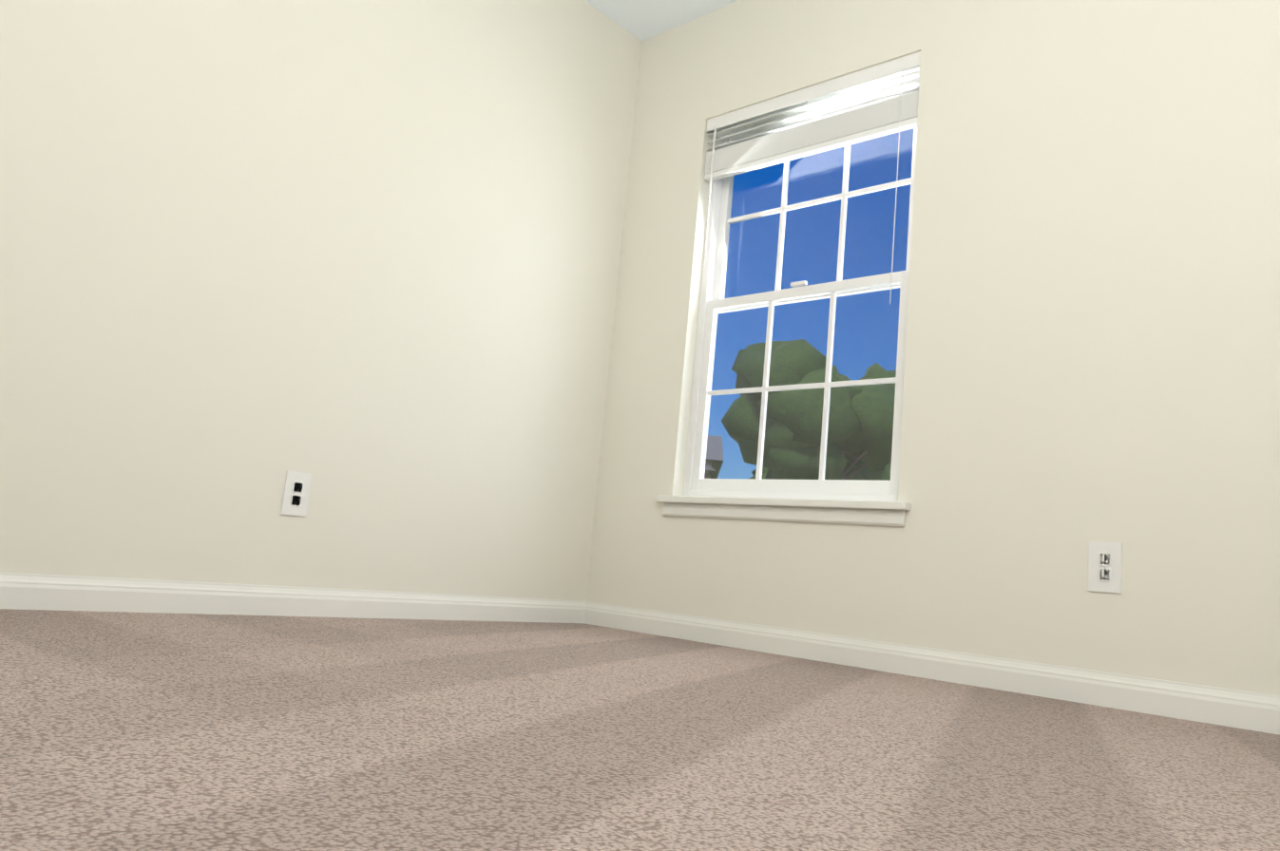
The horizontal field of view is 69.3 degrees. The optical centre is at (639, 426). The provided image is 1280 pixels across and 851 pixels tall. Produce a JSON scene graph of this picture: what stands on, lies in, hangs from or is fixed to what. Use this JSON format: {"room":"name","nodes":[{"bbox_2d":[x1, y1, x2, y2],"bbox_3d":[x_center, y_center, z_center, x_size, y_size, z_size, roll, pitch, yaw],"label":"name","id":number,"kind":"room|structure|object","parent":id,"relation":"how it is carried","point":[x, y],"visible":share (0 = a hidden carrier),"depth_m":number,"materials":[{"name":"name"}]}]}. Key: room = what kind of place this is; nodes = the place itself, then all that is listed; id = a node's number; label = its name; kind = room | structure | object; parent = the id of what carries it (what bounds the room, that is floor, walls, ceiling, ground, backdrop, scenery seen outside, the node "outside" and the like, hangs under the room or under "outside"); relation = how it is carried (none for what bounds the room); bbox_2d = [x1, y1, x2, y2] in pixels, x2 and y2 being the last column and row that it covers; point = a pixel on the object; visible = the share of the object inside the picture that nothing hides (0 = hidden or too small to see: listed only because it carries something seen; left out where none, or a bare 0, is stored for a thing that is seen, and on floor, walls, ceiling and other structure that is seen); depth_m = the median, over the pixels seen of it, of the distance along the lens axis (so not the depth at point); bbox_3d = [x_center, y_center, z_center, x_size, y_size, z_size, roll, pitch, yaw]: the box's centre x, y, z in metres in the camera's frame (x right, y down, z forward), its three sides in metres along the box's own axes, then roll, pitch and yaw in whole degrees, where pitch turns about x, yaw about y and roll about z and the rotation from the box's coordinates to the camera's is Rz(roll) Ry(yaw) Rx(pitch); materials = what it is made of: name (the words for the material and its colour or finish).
{"room":"empty bedroom","nodes":[
{"label":"empty bedroom","id":0,"kind":"room"},
{"bbox_2d":[0,0,641,601],"bbox_3d":[-1.164,-0.698,2.717,0.140,2.440,3.300,-2,-12,42],"label":"wall","id":1,"kind":"structure","parent":0,"point":[357,260],"depth_m":2.79,"materials":[{"name":"white paint"}]},
{"bbox_2d":[0,573,585,623],"bbox_3d":[-1.210,0.462,2.498,0.013,0.084,3.000,-2,-12,42],"label":"baseboard","id":2,"kind":"structure","parent":1,"relation":"attached to","point":[18,591],"depth_m":2.63,"materials":[{"name":"white wood"}]},
{"bbox_2d":[280,470,312,516],"bbox_3d":[-1.012,0.199,2.732,0.008,0.128,0.078,-2,-12,42],"label":"electrical outlet","id":3,"kind":"object","parent":1,"relation":"attached to","point":[296,493],"visible":1,"depth_m":2.73,"materials":[{"name":"white plastic"}]},
{"bbox_2d":[0,609,1279,850],"bbox_3d":[0.250,0.489,1.139,4.280,0.100,3.300,-2,-12,42],"label":"floor","id":4,"kind":"structure","parent":0,"point":[167,733],"depth_m":1.22,"materials":[{"name":"carpet"}]},
{"bbox_2d":[584,0,739,40],"bbox_3d":[0.486,-2.012,1.514,4.280,0.100,3.300,-2,-12,42],"label":"ceiling","id":5,"kind":"structure","parent":0,"point":[641,20],"depth_m":3.73,"materials":[{"name":"white paint"}]},
{"bbox_2d":[585,0,1279,696],"bbox_3d":[1.472,-0.492,2.426,4.140,2.440,0.140,-2,-12,42],"label":"wall","id":6,"kind":"structure","parent":0,"point":[1093,336],"depth_m":2.62,"materials":[{"name":"white paint"}]},
{"bbox_2d":[656,495,911,527],"bbox_3d":[0.452,0.280,3.099,0.981,0.073,0.098,-2,-12,42],"label":"window sill","id":7,"kind":"structure","parent":6,"relation":"attached to","point":[886,513],"depth_m":3.02,"materials":[{"name":"white wood"}]},
{"bbox_2d":[683,69,919,501],"bbox_3d":[0.578,-0.470,3.272,0.891,1.480,0.085,-2,-12,42],"label":"window unit","id":8,"kind":"structure","parent":6,"relation":"in","point":[714,302],"depth_m":3.27,"materials":[{"name":"white plastic"}]},
{"bbox_2d":[702,51,920,304],"bbox_3d":[0.565,-0.791,3.273,0.887,0.850,0.054,-2,-12,42],"label":"window blind","id":9,"kind":"object","parent":8,"relation":"attached to","point":[885,116],"visible":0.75,"depth_m":3.28,"materials":[{"name":"white plastic"}]},
{"bbox_2d":[581,601,1279,735],"bbox_3d":[0.911,0.671,2.561,2.995,0.084,0.013,-2,-12,42],"label":"baseboard","id":10,"kind":"structure","parent":6,"relation":"attached to","point":[1250,711],"depth_m":2.54,"materials":[{"name":"white wood"}]},
{"bbox_2d":[1088,541,1122,593],"bbox_3d":[1.193,0.361,2.379,0.078,0.128,0.008,-2,-12,42],"label":"electrical outlet","id":11,"kind":"object","parent":6,"relation":"attached to","point":[1104,567],"visible":1,"depth_m":2.38,"materials":[{"name":"white plastic"}]},
{"label":"outside","id":12,"kind":"structure","parent":0,"visible":0},
{"bbox_3d":[15.140,9.598,49.860,180.000,0.320,129.333,-2,-12,42],"label":"ground","id":13,"kind":"structure","parent":12,"visible":0},
{"bbox_2d":[704,435,723,478],"bbox_3d":[-2.269,3.595,46.453,12.200,7.500,12.000,5,-9,4],"label":"house","id":14,"kind":"structure","parent":13,"relation":"on","point":[715,457],"depth_m":43.05,"materials":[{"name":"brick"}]},
{"bbox_2d":[721,339,896,480],"bbox_3d":[4.693,1.216,27.053,6.045,7.773,5.980,-2,-12,42],"label":"oak tree","id":15,"kind":"object","parent":13,"relation":"on","point":[803,431],"depth_m":25.24,"materials":[{"name":"green plant"}]},
{"bbox_2d":[747,462,891,480],"bbox_3d":[11.826,5.925,62.241,10.030,10.214,7.503,-2,-12,42],"label":"tree","id":16,"kind":"object","parent":13,"relation":"on","point":[871,471],"depth_m":60.13,"materials":[{"name":"green plant"}]}
]}

